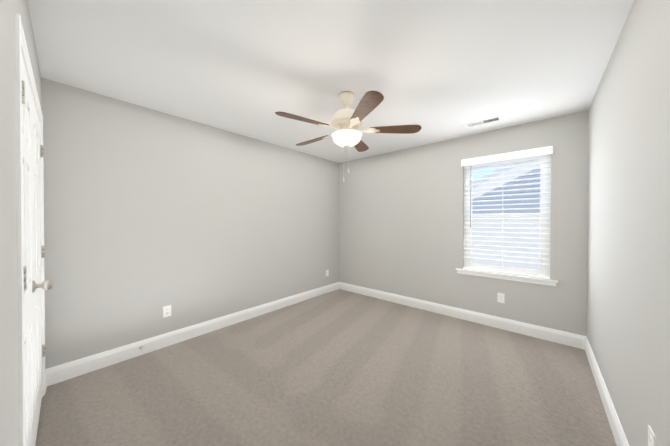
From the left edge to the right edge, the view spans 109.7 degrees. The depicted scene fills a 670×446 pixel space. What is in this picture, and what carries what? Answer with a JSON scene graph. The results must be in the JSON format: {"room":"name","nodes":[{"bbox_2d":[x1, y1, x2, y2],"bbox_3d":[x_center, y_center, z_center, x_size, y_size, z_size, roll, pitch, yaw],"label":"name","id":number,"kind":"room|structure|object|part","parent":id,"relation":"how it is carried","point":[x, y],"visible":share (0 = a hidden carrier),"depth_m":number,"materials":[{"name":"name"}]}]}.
{"room":"empty bedroom","nodes":[
{"label":"empty bedroom","id":0,"kind":"room"},
{"bbox_2d":[0,0,40,445],"bbox_3d":[-1.109,0.086,0.715,3.310,2.440,0.140,0,1,41],"label":"wall","id":1,"kind":"structure","parent":0,"point":[9,405],"depth_m":0.78,"materials":[{"name":"grey paint"}]},
{"bbox_2d":[22,80,24,103],"bbox_3d":[-1.264,-0.526,0.938,0.013,0.089,0.037,0,1,41],"label":"door hinge","id":2,"kind":"object","parent":1,"relation":"attached to","point":[23,92],"visible":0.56,"depth_m":0.95,"materials":[{"name":"silver metal"}]},
{"bbox_2d":[23,266,26,287],"bbox_3d":[-1.264,0.219,0.943,0.013,0.089,0.037,0,1,41],"label":"door hinge","id":3,"kind":"object","parent":1,"relation":"attached to","point":[25,275],"visible":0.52,"depth_m":0.95,"materials":[{"name":"silver metal"}]},
{"bbox_2d":[15,13,45,445],"bbox_3d":[-1.763,0.250,1.298,1.346,2.103,0.153,0,1,41],"label":"door frame","id":4,"kind":"structure","parent":1,"relation":"attached to","point":[20,43],"depth_m":0.91,"materials":[{"name":"white wood"}]},
{"bbox_2d":[32,96,41,444],"bbox_3d":[-1.961,0.275,1.534,0.606,2.025,0.035,0,1,41],"label":"closet door","id":5,"kind":"structure","parent":1,"relation":"in","point":[37,257],"depth_m":1.52,"materials":[{"name":"white wood"}]},
{"bbox_2d":[21,55,53,445],"bbox_3d":[-1.479,0.278,1.161,0.606,2.025,0.110,0,1,41],"label":"closet door","id":6,"kind":"structure","parent":1,"relation":"in","point":[32,285],"depth_m":1.18,"materials":[{"name":"white wood"}]},
{"bbox_3d":[-1.643,0.351,1.329,0.065,0.065,0.076,0,1,41],"label":"knob","id":7,"kind":"part","parent":6,"relation":"part of","materials":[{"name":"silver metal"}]},
{"bbox_2d":[40,145,43,157],"bbox_3d":[-2.180,-0.532,1.741,0.013,0.089,0.037,0,1,41],"label":"far closet door hinge","id":8,"kind":"object","parent":1,"relation":"attached to","point":[41,151],"visible":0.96,"depth_m":1.75,"materials":[{"name":"silver metal"}]},
{"bbox_2d":[41,246,44,257],"bbox_3d":[-2.180,0.213,1.746,0.013,0.089,0.037,0,1,41],"label":"far closet door hinge","id":9,"kind":"object","parent":1,"relation":"attached to","point":[42,252],"visible":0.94,"depth_m":1.75,"materials":[{"name":"silver metal"}]},
{"bbox_2d":[42,344,45,356],"bbox_3d":[-2.180,0.953,1.752,0.013,0.089,0.037,0,1,41],"label":"far closet door hinge","id":10,"kind":"object","parent":1,"relation":"attached to","point":[44,350],"visible":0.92,"depth_m":1.76,"materials":[{"name":"silver metal"}]},
{"bbox_2d":[45,372,46,388],"bbox_3d":[-2.262,1.229,1.838,0.107,0.137,0.015,0,1,41],"label":"baseboard","id":11,"kind":"structure","parent":1,"relation":"attached to","point":[45,380],"depth_m":1.85,"materials":[{"name":"white wood"}]},
{"bbox_2d":[41,78,338,368],"bbox_3d":[-1.413,0.069,2.984,0.140,2.440,4.650,0,1,41],"label":"wall","id":12,"kind":"structure","parent":0,"point":[149,214],"depth_m":2.44,"materials":[{"name":"grey paint"}]},
{"bbox_2d":[163,305,170,317],"bbox_3d":[-1.764,0.928,2.479,0.008,0.115,0.070,0,1,41],"label":"electrical outlet","id":13,"kind":"object","parent":12,"relation":"attached to","point":[166,311],"visible":1,"depth_m":2.48,"materials":[{"name":"white plastic"}]},
{"bbox_2d":[45,282,338,385],"bbox_3d":[-1.108,1.219,3.223,0.015,0.137,3.620,0,1,41],"label":"baseboard","id":14,"kind":"structure","parent":12,"relation":"attached to","point":[70,370],"depth_m":2.45,"materials":[{"name":"white wood"}]},
{"bbox_2d":[35,289,616,445],"bbox_3d":[-0.117,1.357,1.856,3.590,0.120,4.650,0,1,41],"label":"floor","id":15,"kind":"structure","parent":0,"point":[339,367],"depth_m":1.84,"materials":[{"name":"carpet"}]},
{"bbox_2d":[28,0,633,162],"bbox_3d":[-0.117,-1.202,1.837,3.590,0.120,4.650,0,1,41],"label":"ceiling","id":16,"kind":"structure","parent":0,"point":[439,70],"depth_m":1.65,"materials":[{"name":"white paint"}]},
{"bbox_2d":[275,91,420,181],"bbox_3d":[0.064,-0.756,2.146,1.208,0.777,1.251,0,1,41],"label":"ceiling fan","id":17,"kind":"object","parent":16,"relation":"hanging from","point":[346,123],"visible":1,"depth_m":2.04,"materials":[{"name":"beige wood"}]},
{"bbox_3d":[0.106,-0.741,2.117,0.274,0.106,0.274,0,1,41],"label":"lamp shade","id":18,"kind":"part","parent":17,"relation":"part of","materials":[{"name":"white glass"}]},
{"bbox_2d":[463,115,502,127],"bbox_3d":[1.678,-1.145,2.678,0.360,0.008,0.155,0,1,41],"label":"ceiling vent","id":19,"kind":"object","parent":16,"relation":"in","point":[484,121],"visible":1,"depth_m":2.67,"materials":[{"name":"white metal"}]},
{"bbox_2d":[339,110,587,335],"bbox_3d":[1.370,0.065,3.542,3.310,2.440,0.140,0,1,41],"label":"wall","id":20,"kind":"structure","parent":0,"point":[401,222],"depth_m":3.26,"materials":[{"name":"grey paint"}]},
{"bbox_2d":[339,282,585,349],"bbox_3d":[1.319,1.217,3.492,3.310,0.137,0.015,0,1,41],"label":"baseboard","id":21,"kind":"structure","parent":20,"relation":"attached to","point":[557,336],"depth_m":3.01,"materials":[{"name":"white wood"}]},
{"bbox_2d":[497,293,504,302],"bbox_3d":[2.025,0.913,2.876,0.070,0.115,0.008,0,1,41],"label":"electrical outlet","id":22,"kind":"object","parent":20,"relation":"attached to","point":[501,298],"visible":1,"depth_m":2.87,"materials":[{"name":"white plastic"}]},
{"bbox_2d":[457,270,555,285],"bbox_3d":[2.024,0.658,2.869,0.975,0.046,0.016,0,1,41],"label":"trim","id":23,"kind":"structure","parent":20,"relation":"attached to","point":[510,278],"depth_m":2.81,"materials":[{"name":"white wood"}]},
{"bbox_2d":[456,268,557,282],"bbox_3d":[2.037,0.625,2.884,1.005,0.020,0.115,0,1,41],"label":"window sill","id":24,"kind":"structure","parent":20,"relation":"attached to","point":[516,276],"depth_m":2.79,"materials":[{"name":"white wood"}]},
{"bbox_2d":[464,155,550,276],"bbox_3d":[2.104,-0.098,2.944,0.870,1.425,0.070,0,1,41],"label":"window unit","id":25,"kind":"structure","parent":20,"relation":"in","point":[518,267],"depth_m":2.90,"materials":[{"name":"white plastic"}]},
{"bbox_3d":[2.104,-0.090,2.944,0.770,1.341,0.034,0,1,41],"label":"glass","id":26,"kind":"part","parent":25,"relation":"part of","materials":[{"name":"clear glass"}]},
{"bbox_2d":[461,146,552,278],"bbox_3d":[2.046,-0.112,2.877,0.894,1.452,0.102,0,1,41],"label":"window blind","id":27,"kind":"object","parent":25,"relation":"attached to","point":[521,154],"visible":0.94,"depth_m":2.84,"materials":[{"name":"white plastic"}]},
{"bbox_3d":[2.057,0.605,2.895,0.858,0.018,0.060,0,1,41],"label":"rail","id":28,"kind":"part","parent":27,"relation":"part of","materials":[{"name":"white plastic"}]},
{"bbox_3d":[2.058,-0.785,2.886,0.858,0.046,0.058,0,1,41],"label":"head rail","id":29,"kind":"part","parent":27,"relation":"part of","materials":[{"name":"white plastic"}]},
{"bbox_2d":[587,0,669,445],"bbox_3d":[1.180,0.086,0.709,0.140,2.440,4.650,0,1,41],"label":"wall","id":30,"kind":"structure","parent":0,"point":[628,286],"depth_m":1.19,"materials":[{"name":"grey paint"}]},
{"bbox_2d":[585,336,628,445],"bbox_3d":[1.369,1.235,1.050,0.015,0.137,3.620,0,1,41],"label":"baseboard","id":31,"kind":"structure","parent":30,"relation":"attached to","point":[620,438],"depth_m":1.60,"materials":[{"name":"white wood"}]},
{"bbox_2d":[648,425,655,445],"bbox_3d":[1.312,0.919,0.978,0.008,0.115,0.070,0,1,41],"label":"electrical outlet","id":32,"kind":"object","parent":30,"relation":"attached to","point":[651,438],"visible":1,"depth_m":0.97,"materials":[{"name":"white plastic"}]},
{"label":"outside","id":33,"kind":"structure","parent":0,"visible":0},
{"bbox_2d":[472,161,540,213],"bbox_3d":[3.570,-0.412,5.523,16.000,9.391,0.335,0,1,41],"label":"neighbouring house","id":34,"kind":"structure","parent":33,"point":[510,192],"depth_m":5.31,"materials":[{"name":"blue"}]}
]}

